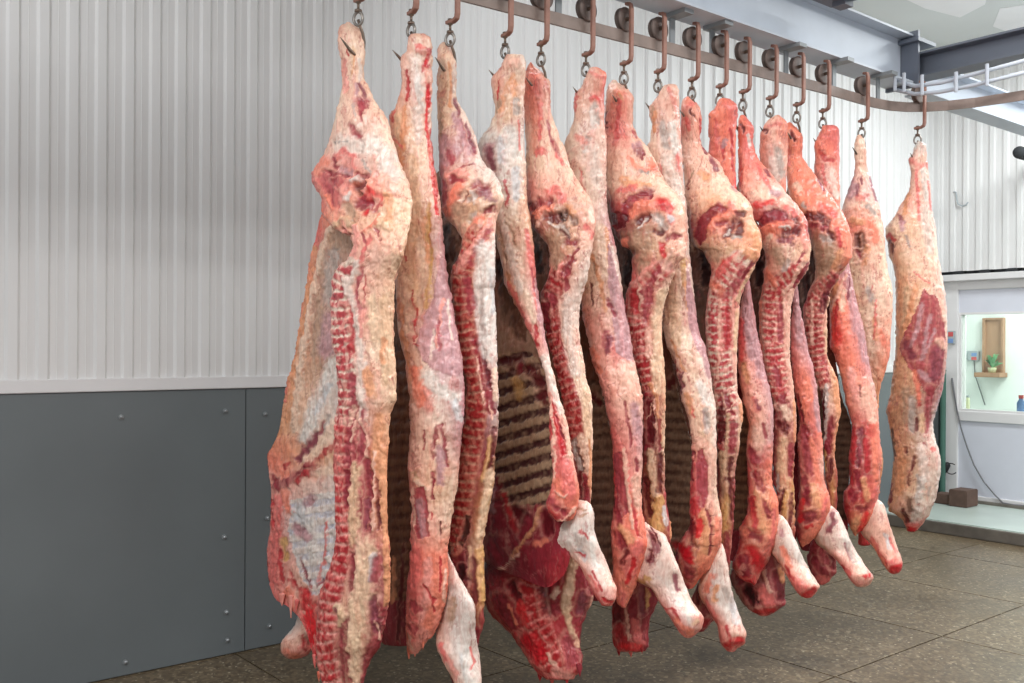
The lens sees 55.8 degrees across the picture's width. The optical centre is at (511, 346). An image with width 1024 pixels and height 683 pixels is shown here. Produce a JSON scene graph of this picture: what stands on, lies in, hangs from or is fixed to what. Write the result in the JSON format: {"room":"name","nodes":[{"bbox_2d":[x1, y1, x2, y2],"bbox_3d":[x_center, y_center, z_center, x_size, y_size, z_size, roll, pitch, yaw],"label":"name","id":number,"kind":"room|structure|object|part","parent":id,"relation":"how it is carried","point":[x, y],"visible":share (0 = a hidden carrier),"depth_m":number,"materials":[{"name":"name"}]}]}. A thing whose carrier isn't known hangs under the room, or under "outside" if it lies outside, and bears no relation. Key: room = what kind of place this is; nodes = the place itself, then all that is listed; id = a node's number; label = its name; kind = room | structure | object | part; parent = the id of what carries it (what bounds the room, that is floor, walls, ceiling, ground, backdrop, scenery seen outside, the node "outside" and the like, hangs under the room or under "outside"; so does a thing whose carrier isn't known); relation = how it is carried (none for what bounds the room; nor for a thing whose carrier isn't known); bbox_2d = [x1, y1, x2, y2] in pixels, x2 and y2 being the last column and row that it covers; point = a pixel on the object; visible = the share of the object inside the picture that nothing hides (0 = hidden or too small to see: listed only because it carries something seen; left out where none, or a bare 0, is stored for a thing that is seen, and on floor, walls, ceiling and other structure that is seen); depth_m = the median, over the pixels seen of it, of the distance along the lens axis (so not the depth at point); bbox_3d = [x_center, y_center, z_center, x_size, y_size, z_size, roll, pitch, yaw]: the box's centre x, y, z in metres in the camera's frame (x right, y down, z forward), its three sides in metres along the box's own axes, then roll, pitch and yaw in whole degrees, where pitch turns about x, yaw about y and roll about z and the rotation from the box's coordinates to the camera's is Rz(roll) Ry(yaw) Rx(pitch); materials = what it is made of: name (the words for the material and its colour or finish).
{"room":"slaughterhouse","nodes":[
{"label":"slaughterhouse","id":0,"kind":"room"},
{"bbox_2d":[23,372,892,393],"bbox_3d":[-0.169,-0.601,5.763,11.050,4.200,0.116,0,0,-39],"label":"wall","id":1,"kind":"structure","parent":0,"point":[890,372],"depth_m":4.46,"materials":[{"name":"grey metal"}]},
{"bbox_2d":[0,388,244,682],"bbox_3d":[-2.854,0.838,3.468,3.998,1.286,0.029,0,0,-39],"label":"wall panel","id":2,"kind":"object","parent":1,"relation":"attached to","point":[122,513],"depth_m":4.35,"materials":[{"name":"metal"}]},
{"bbox_2d":[0,375,288,393],"bbox_3d":[-2.612,0.165,3.667,4.620,0.058,0.025,0,0,-39],"label":"trim","id":3,"kind":"structure","parent":1,"relation":"attached to","point":[162,383],"depth_m":4.39,"materials":[{"name":"grey metal"}]},
{"bbox_2d":[244,387,485,649],"bbox_3d":[-0.681,0.849,5.253,1.618,1.286,0.029,0,0,-39],"label":"wall panel","id":4,"kind":"object","parent":1,"relation":"attached to","point":[267,622],"depth_m":4.79,"materials":[{"name":"metal"}]},
{"bbox_2d":[0,0,933,379],"bbox_3d":[-0.159,-1.272,5.677,10.948,2.858,0.016,0,0,-39],"label":"wall panel","id":5,"kind":"object","parent":1,"relation":"attached to","point":[160,204],"depth_m":4.60,"materials":[{"name":"white metal"}]},
{"bbox_2d":[772,456,826,494],"bbox_3d":[2.012,0.864,7.474,1.796,1.286,0.015,0,0,-39],"label":"beef carcass","id":6,"kind":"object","parent":1,"relation":"attached to","point":[823,456],"depth_m":7.50},
{"bbox_2d":[837,366,892,373],"bbox_3d":[1.621,0.188,7.144,6.324,0.058,0.025,0,0,-39],"label":"trim","id":7,"kind":"structure","parent":1,"relation":"attached to","point":[889,369],"depth_m":8.53,"materials":[{"name":"white metal"}]},
{"bbox_2d":[838,373,939,525],"bbox_3d":[3.383,0.871,8.601,1.746,1.286,0.015,0,0,-39],"label":"wall panel","id":8,"kind":"object","parent":1,"relation":"attached to","point":[885,390],"depth_m":8.52,"materials":[{"name":"grey metal"}]},
{"bbox_2d":[934,111,941,273],"bbox_3d":[4.029,-1.679,9.096,0.180,2.000,0.053,0,0,-39],"label":"trim","id":9,"kind":"structure","parent":1,"relation":"attached to","point":[936,113],"depth_m":9.03,"materials":[{"name":"white metal"}]},
{"bbox_2d":[887,514,1023,545],"bbox_3d":[5.153,1.480,5.847,0.038,0.090,6.486,0,0,-39],"label":"trim","id":10,"kind":"structure","parent":1,"relation":"attached to","point":[1012,538],"depth_m":7.68,"materials":[{"name":"metal"}]},
{"bbox_2d":[905,74,1023,135],"bbox_3d":[3.685,-1.576,6.773,3.360,0.190,0.140,0,0,-39],"label":"steel beam","id":11,"kind":"structure","parent":1,"relation":"attached to","point":[1009,116],"depth_m":6.24,"materials":[{"name":"white metal"}]},
{"bbox_2d":[940,63,1023,271],"bbox_3d":[6.050,-1.678,6.572,0.020,1.980,6.474,0,0,-39],"label":"wall panel","id":12,"kind":"object","parent":1,"relation":"attached to","point":[977,160],"depth_m":8.76,"materials":[{"name":"white metal"}]},
{"bbox_2d":[89,526,1023,682],"bbox_3d":[1.800,1.534,3.474,11.296,0.050,6.126,0,0,-39],"label":"floor","id":13,"kind":"structure","parent":0,"point":[953,612],"depth_m":4.87,"materials":[{"name":"stone"}]},
{"bbox_2d":[616,0,913,88],"bbox_3d":[-0.375,-1.662,3.437,6.770,0.280,0.170,0,0,-39],"label":"steel beam","id":14,"kind":"structure","parent":0,"point":[828,33],"depth_m":5.00,"materials":[{"name":"blue paint"}]},
{"bbox_2d":[461,0,1023,111],"bbox_3d":[-0.101,-1.425,3.655,7.322,0.189,1.654,0,0,-22],"label":"rail","id":15,"kind":"object","parent":14,"relation":"attached to","point":[557,18],"visible":0.95,"depth_m":4.61,"materials":[{"name":"brown metal"}]},
{"bbox_2d":[340,37,355,55],"bbox_3d":[-0.599,-1.048,3.398,0.077,0.049,0.064,0,0,45],"label":"hook","id":16,"kind":"object","parent":15,"relation":"hanging from","point":[350,50],"depth_m":3.43,"materials":[{"name":"metal"}]},
{"bbox_2d":[267,22,412,682],"bbox_3d":[-0.696,0.112,3.655,0.203,2.577,1.067,0,0,-35],"label":"beef","id":17,"kind":"object","parent":16,"relation":"hanging from","point":[328,547],"visible":0.99,"depth_m":3.41,"materials":[{"name":"food"}]},
{"bbox_2d":[352,0,365,47],"bbox_3d":[-0.566,-1.144,3.431,0.077,0.166,0.057,0,0,45],"label":"hook","id":18,"kind":"object","parent":15,"relation":"hanging from","point":[358,10],"depth_m":3.46,"materials":[{"name":"metal"}]},
{"bbox_2d":[392,0,419,60],"bbox_3d":[-0.380,-1.270,3.573,0.130,0.466,0.076,0,0,-33],"label":"hook","id":19,"kind":"object","parent":15,"relation":"hanging from","point":[415,8],"visible":0.75,"depth_m":3.57,"materials":[{"name":"metal"}]},
{"bbox_2d":[382,33,481,682],"bbox_3d":[-0.498,0.084,3.723,0.188,2.484,1.047,0,0,-45],"label":"beef","id":20,"kind":"object","parent":19,"relation":"hanging from","point":[428,596],"visible":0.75,"depth_m":3.46,"materials":[{"name":"pink food"}]},
{"bbox_2d":[435,0,460,71],"bbox_3d":[-0.238,-1.269,3.672,0.076,0.466,0.130,0,0,43],"label":"hook","id":21,"kind":"object","parent":15,"relation":"hanging from","point":[450,21],"visible":1,"depth_m":3.68,"materials":[{"name":"metal"}]},
{"bbox_2d":[436,42,503,682],"bbox_3d":[-0.352,0.069,3.844,0.142,2.490,1.003,0,0,-36],"label":"beef","id":22,"kind":"object","parent":21,"relation":"hanging from","point":[471,195],"visible":0.52,"depth_m":3.51,"materials":[{"name":"red food"}]},
{"bbox_2d":[489,0,513,75],"bbox_3d":[-0.032,-1.268,3.825,0.130,0.466,0.076,0,0,-35],"label":"hook","id":23,"kind":"object","parent":15,"relation":"hanging from","point":[506,34],"visible":0.76,"depth_m":3.80,"materials":[{"name":"metal"}]},
{"bbox_2d":[478,54,616,605],"bbox_3d":[-0.001,-0.109,3.825,0.175,2.089,1.041,0,0,-45],"label":"beef","id":24,"kind":"object","parent":23,"relation":"hanging from","point":[537,520],"visible":0.77,"depth_m":3.76,"materials":[{"name":"red food"}]},
{"bbox_2d":[525,0,552,85],"bbox_3d":[0.114,-1.267,3.930,0.130,0.466,0.076,0,0,-35],"label":"hook","id":25,"kind":"object","parent":15,"relation":"hanging from","point":[545,5],"visible":0.98,"depth_m":3.92,"materials":[{"name":"metal"}]},
{"bbox_2d":[484,62,595,682],"bbox_3d":[0.004,0.091,4.055,0.243,2.517,0.949,0,0,-39],"label":"beef","id":26,"kind":"object","parent":25,"relation":"hanging from","point":[545,623],"visible":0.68,"depth_m":3.79,"materials":[{"name":"food"}]},
{"bbox_2d":[573,0,596,92],"bbox_3d":[0.310,-1.266,4.071,0.130,0.466,0.076,0,0,-42],"label":"hook","id":27,"kind":"object","parent":15,"relation":"hanging from","point":[586,10],"visible":0.82,"depth_m":4.06,"materials":[{"name":"metal"}]},
{"bbox_2d":[559,67,703,637],"bbox_3d":[0.394,-0.025,4.006,0.913,2.298,0.184,0,0,43],"label":"beef","id":28,"kind":"object","parent":27,"relation":"hanging from","point":[635,551],"visible":0.68,"depth_m":3.92,"materials":[{"name":"food"}]},
{"bbox_2d":[612,2,633,101],"bbox_3d":[0.485,-1.265,4.198,0.130,0.466,0.076,0,0,-44],"label":"hook","id":29,"kind":"object","parent":15,"relation":"hanging from","point":[624,16],"visible":0.98,"depth_m":4.18,"materials":[{"name":"metal"}]},
{"bbox_2d":[601,80,687,655],"bbox_3d":[0.417,0.082,4.288,0.194,2.511,0.861,0,0,-39],"label":"beef","id":30,"kind":"object","parent":29,"relation":"hanging from","point":[647,218],"visible":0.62,"depth_m":4.05,"materials":[{"name":"food"}]},
{"bbox_2d":[646,12,667,108],"bbox_3d":[0.650,-1.264,4.319,0.130,0.466,0.076,0,0,-36],"label":"hook","id":31,"kind":"object","parent":15,"relation":"hanging from","point":[657,26],"visible":0.93,"depth_m":4.31,"materials":[{"name":"metal"}]},
{"bbox_2d":[638,84,746,651],"bbox_3d":[0.720,0.061,4.249,0.665,2.457,0.176,0,0,43],"label":"beef","id":32,"kind":"object","parent":31,"relation":"hanging from","point":[692,502],"visible":0.7,"depth_m":4.15,"materials":[{"name":"food"}]},
{"bbox_2d":[680,21,701,116],"bbox_3d":[0.826,-1.263,4.447,0.130,0.466,0.076,0,0,-35],"label":"hook","id":33,"kind":"object","parent":15,"relation":"hanging from","point":[691,36],"visible":0.97,"depth_m":4.43,"materials":[{"name":"metal"}]},
{"bbox_2d":[672,96,761,631],"bbox_3d":[0.811,0.068,4.465,0.197,2.467,0.752,0,0,-42],"label":"beef","id":34,"kind":"object","parent":33,"relation":"hanging from","point":[725,239],"visible":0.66,"depth_m":4.26,"materials":[{"name":"food"}]},
{"bbox_2d":[709,30,728,116],"bbox_3d":[0.980,-1.263,4.558,0.130,0.466,0.076,0,0,-39],"label":"hook","id":35,"kind":"object","parent":15,"relation":"hanging from","point":[719,43],"visible":0.82,"depth_m":4.54,"materials":[{"name":"metal"}]},
{"bbox_2d":[708,98,819,597],"bbox_3d":[1.104,-0.033,4.436,0.630,2.283,0.172,0,0,43],"label":"beef","id":36,"kind":"object","parent":35,"relation":"hanging from","point":[759,530],"visible":0.66,"depth_m":4.37,"materials":[{"name":"red food"}]},
{"bbox_2d":[734,36,751,130],"bbox_3d":[1.112,-1.262,4.653,0.130,0.466,0.076,0,0,-41],"label":"hook","id":37,"kind":"object","parent":15,"relation":"hanging from","point":[743,50],"visible":0.95,"depth_m":4.64,"materials":[{"name":"metal"}]},
{"bbox_2d":[730,115,810,615],"bbox_3d":[1.137,0.072,4.620,0.200,2.389,0.615,0,0,-43],"label":"beef","id":38,"kind":"object","parent":37,"relation":"hanging from","point":[784,260],"visible":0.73,"depth_m":4.46,"materials":[{"name":"food"}]},
{"bbox_2d":[760,44,778,130],"bbox_3d":[1.273,-1.261,4.771,0.130,0.466,0.076,0,0,-39],"label":"hook","id":39,"kind":"object","parent":15,"relation":"hanging from","point":[770,57],"visible":0.94,"depth_m":4.76,"materials":[{"name":"metal"}]},
{"bbox_2d":[759,115,872,586],"bbox_3d":[1.424,-0.017,4.630,0.619,2.252,0.187,0,0,38],"label":"beef","id":40,"kind":"object","parent":39,"relation":"hanging from","point":[816,519],"visible":0.59,"depth_m":4.57,"materials":[{"name":"food"}]},
{"bbox_2d":[788,52,805,138],"bbox_3d":[1.443,-1.260,4.894,0.130,0.466,0.076,0,0,-39],"label":"hook","id":41,"kind":"object","parent":15,"relation":"hanging from","point":[797,65],"visible":0.98,"depth_m":4.88,"materials":[{"name":"metal"}]},
{"bbox_2d":[786,122,852,584],"bbox_3d":[1.455,0.013,4.891,0.193,2.321,0.551,0,0,-39],"label":"beef","id":42,"kind":"object","parent":41,"relation":"hanging from","point":[830,237],"visible":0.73,"depth_m":4.75,"materials":[{"name":"food"}]},
{"bbox_2d":[813,60,831,140],"bbox_3d":[1.614,-1.259,5.019,0.130,0.466,0.076,0,0,-35],"label":"hook","id":43,"kind":"object","parent":15,"relation":"hanging from","point":[823,72],"visible":0.88,"depth_m":5.01,"materials":[{"name":"metal"}]},
{"bbox_2d":[814,125,902,573],"bbox_3d":[1.718,-0.015,4.911,0.524,2.275,0.181,0,0,40],"label":"beef","id":44,"kind":"object","parent":43,"relation":"hanging from","point":[858,452],"visible":0.66,"depth_m":4.84,"materials":[{"name":"food"}]},
{"bbox_2d":[852,72,869,154],"bbox_3d":[1.896,-1.258,5.239,0.130,0.466,0.076,0,0,-33],"label":"hook","id":45,"kind":"object","parent":15,"relation":"hanging from","point":[862,83],"visible":1,"depth_m":5.23,"materials":[{"name":"metal"}]},
{"bbox_2d":[910,81,926,156],"bbox_3d":[2.269,-1.256,5.399,0.130,0.466,0.076,0,0,-39],"label":"hook","id":46,"kind":"object","parent":15,"relation":"hanging from","point":[923,98],"visible":0.74,"depth_m":5.38,"materials":[{"name":"metal"}]},
{"bbox_2d":[885,141,947,531],"bbox_3d":[2.264,-0.054,5.408,0.276,2.191,0.327,0,0,-39],"label":"beef","id":47,"kind":"object","parent":46,"relation":"hanging from","point":[919,367],"visible":1,"depth_m":5.33,"materials":[{"name":"food"}]},
{"bbox_2d":[885,30,935,92],"bbox_3d":[2.304,-1.648,5.619,0.200,0.320,0.230,0,0,-39],"label":"plate","id":48,"kind":"object","parent":14,"relation":"attached to","point":[910,48],"visible":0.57,"depth_m":5.54,"materials":[{"name":"grey paint"}]},
{"bbox_2d":[893,59,1023,95],"bbox_3d":[2.376,-1.434,5.137,0.672,0.164,0.070,0,0,38],"label":"conduit","id":49,"kind":"object","parent":14,"relation":"attached to","point":[987,69],"visible":0.98,"depth_m":5.13,"materials":[{"name":"white metal"}]},
{"bbox_2d":[920,27,1023,81],"bbox_3d":[3.155,-1.613,4.629,0.140,0.140,2.760,0,0,-39],"label":"steel beam","id":50,"kind":"structure","parent":14,"relation":"attached to","point":[1004,47],"depth_m":5.34,"materials":[{"name":"grey metal"}]},
{"bbox_2d":[842,134,892,545],"bbox_3d":[1.917,-0.041,5.224,0.188,2.230,0.269,0,0,-39],"label":"beef","id":51,"kind":"object","parent":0,"point":[872,285],"visible":0.56,"depth_m":5.16,"materials":[{"name":"food"}]},
{"bbox_2d":[851,0,1023,51],"bbox_3d":[2.031,-2.729,2.705,11.550,0.080,7.620,0,0,-39],"label":"ceiling","id":52,"kind":"structure","parent":0,"point":[942,29],"depth_m":7.89,"materials":[{"name":"paint"}]},
{"bbox_2d":[813,0,855,10],"bbox_3d":[1.682,-2.163,4.446,0.200,1.056,0.600,0,0,-39],"label":"bracket","id":53,"kind":"object","parent":52,"relation":"attached to","point":[840,5],"visible":1,"depth_m":4.64,"materials":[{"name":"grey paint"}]},
{"bbox_2d":[908,0,985,16],"bbox_3d":[3.448,-2.685,7.442,0.811,0.014,0.542,0,0,-39],"label":"ceiling panel","id":54,"kind":"object","parent":52,"relation":"attached to","point":[958,8],"depth_m":7.58,"materials":[{"name":"paint"}]},
{"bbox_2d":[993,5,1023,30],"bbox_3d":[4.333,-2.680,8.059,0.525,0.014,1.239,0,0,35],"label":"ceiling panel","id":55,"kind":"object","parent":52,"relation":"attached to","point":[1008,18],"depth_m":7.87,"materials":[{"name":"paint"}]},
{"bbox_2d":[964,315,966,408],"bbox_3d":[6.125,-0.568,6.711,0.040,4.200,6.600,0,0,-39],"label":"wall","id":56,"kind":"structure","parent":0,"point":[965,316],"depth_m":9.01,"materials":[{"name":"white paint"}]},
{"bbox_2d":[885,503,1023,533],"bbox_3d":[5.636,1.478,6.245,1.210,0.098,6.486,0,0,-39],"label":"platform","id":57,"kind":"object","parent":56,"relation":"attached to","point":[982,516],"depth_m":8.09,"materials":[{"name":"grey concrete"}]},
{"bbox_2d":[934,492,948,504],"bbox_3d":[3.946,1.375,8.791,0.170,0.089,0.162,0,0,-39],"label":"block","id":58,"kind":"object","parent":57,"relation":"on","point":[942,497],"visible":0.51,"depth_m":8.73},
{"bbox_2d":[939,370,946,491],"bbox_3d":[4.001,0.816,8.972,0.098,1.210,0.100,0,0,-39],"label":"post","id":59,"kind":"object","parent":57,"relation":"on","point":[942,482],"visible":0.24,"depth_m":8.95,"materials":[{"name":"green metal"}]},
{"bbox_2d":[945,462,955,474],"bbox_3d":[4.050,1.124,8.958,0.064,0.114,0.142,0,0,-39],"label":"plug","id":60,"kind":"object","parent":59,"relation":"attached to","point":[947,465],"visible":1,"depth_m":8.95,"materials":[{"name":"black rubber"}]},
{"bbox_2d":[949,487,977,507],"bbox_3d":[4.037,1.346,8.641,0.220,0.149,0.161,0,0,-39],"label":"block","id":61,"kind":"object","parent":57,"relation":"on","point":[962,497],"visible":1,"depth_m":8.58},
{"bbox_2d":[954,191,968,206],"bbox_3d":[4.132,-1.365,8.888,0.022,0.151,0.142,0,0,-39],"label":"wire hook","id":62,"kind":"object","parent":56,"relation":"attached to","point":[955,192],"visible":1,"depth_m":8.90,"materials":[{"name":"grey metal"}]},
{"bbox_2d":[942,271,1023,281],"bbox_3d":[6.080,-0.628,6.609,0.160,0.060,6.500,0,0,-39],"label":"trim","id":63,"kind":"structure","parent":56,"relation":"attached to","point":[1012,274],"depth_m":8.71,"materials":[{"name":"white metal"}]},
{"bbox_2d":[942,268,1023,274],"bbox_3d":[6.090,-0.674,6.617,0.135,0.032,6.500,0,0,-39],"label":"trim","id":64,"kind":"structure","parent":56,"relation":"attached to","point":[1006,269],"depth_m":8.73,"materials":[{"name":"plastic"}]},
{"bbox_2d":[943,278,1023,504],"bbox_3d":[6.114,0.417,6.615,0.090,2.030,6.460,0,0,-39],"label":"door","id":65,"kind":"structure","parent":56,"relation":"in","point":[994,439],"depth_m":8.81,"materials":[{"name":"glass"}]},
{"bbox_2d":[948,331,954,343],"bbox_3d":[4.088,-0.089,8.984,0.038,0.121,0.057,0,0,-39],"label":"wall socket","id":66,"kind":"object","parent":65,"relation":"attached to","point":[951,334],"visible":0.99,"depth_m":8.96,"materials":[{"name":"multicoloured plastic"}]},
{"bbox_2d":[951,378,1023,505],"bbox_3d":[4.309,0.847,8.720,0.014,1.117,0.704,0,0,-39],"label":"cable","id":67,"kind":"object","parent":65,"relation":"hanging from","point":[995,495],"visible":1,"depth_m":8.85,"materials":[{"name":"black rubber"}]},
{"bbox_2d":[978,500,1023,509],"bbox_3d":[6.104,1.419,6.509,0.048,0.025,6.300,0,0,-39],"label":"trim","id":68,"kind":"structure","parent":56,"relation":"attached to","point":[979,501],"depth_m":8.61,"materials":[{"name":"concrete"}]},
{"bbox_2d":[1012,146,1023,159],"bbox_3d":[4.394,-1.622,8.190,0.475,0.104,0.102,0,0,-39],"label":"pipe","id":69,"kind":"object","parent":56,"relation":"attached to","point":[1018,152],"visible":1,"depth_m":8.04,"materials":[{"name":"plastic"}]},
{"bbox_3d":[4.884,0.621,8.454,0.255,0.050,1.860,0,0,-39],"label":"trim","id":70,"kind":"structure","parent":56,"relation":"attached to","visible":0},
{"bbox_2d":[966,395,969,408],"bbox_3d":[4.265,0.522,9.094,0.084,0.140,0.084,0,0,-39],"label":"storage jar","id":71,"kind":"object","parent":70,"relation":"on","point":[967,396],"visible":0.4,"depth_m":9.05,"materials":[{"name":"beige plastic"}]},
{"bbox_2d":[1017,395,1023,411],"bbox_3d":[4.586,0.514,8.703,0.072,0.160,0.072,0,0,-39],"label":"bottle","id":72,"kind":"object","parent":70,"relation":"on","point":[1020,404],"visible":0.91,"depth_m":8.68,"materials":[{"name":"blue plastic"}]},
{"bbox_2d":[966,314,1023,410],"bbox_3d":[6.506,0.134,9.291,0.050,2.800,5.100,0,0,-39],"label":"wall","id":73,"kind":"structure","parent":0,"point":[1002,393],"depth_m":10.63,"materials":[{"name":"white paint"}]},
{"bbox_2d":[966,351,984,404],"bbox_3d":[5.159,0.343,10.824,0.080,0.606,0.274,0,0,-39],"label":"control box","id":74,"kind":"object","parent":73,"relation":"attached to","point":[974,356],"visible":0.65,"depth_m":10.79,"materials":[{"name":"grey plastic"}]},
{"bbox_3d":[5.219,0.396,10.785,0.010,0.501,0.136,0,0,-39],"label":"cord","id":75,"kind":"part","parent":74,"relation":"part of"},
{"bbox_2d":[974,318,1006,377],"bbox_3d":[5.258,0.005,10.611,0.196,0.652,0.276,0,0,-39],"label":"wall shelf","id":76,"kind":"object","parent":73,"relation":"attached to","point":[993,329],"visible":0.98,"depth_m":10.64,"materials":[{"name":"brown wood"}]},
{"bbox_2d":[984,354,1001,372],"bbox_3d":[5.254,0.176,10.575,0.136,0.210,0.250,0,0,-39],"label":"potted plant","id":77,"kind":"object","parent":76,"relation":"on","point":[991,361],"visible":1,"depth_m":10.54,"materials":[{"name":"green plant"}]},
{"bbox_3d":[5.254,0.254,10.570,0.089,0.055,0.089,0,0,-39],"label":"pot","id":78,"kind":"part","parent":77,"relation":"part of","materials":[{"name":"beige ceramic"}]},
{"bbox_3d":[5.312,0.005,10.655,0.056,0.652,0.226,0,0,-39],"label":"rail","id":79,"kind":"part","parent":76,"relation":"part of","materials":[{"name":"brown wood"}]}
]}

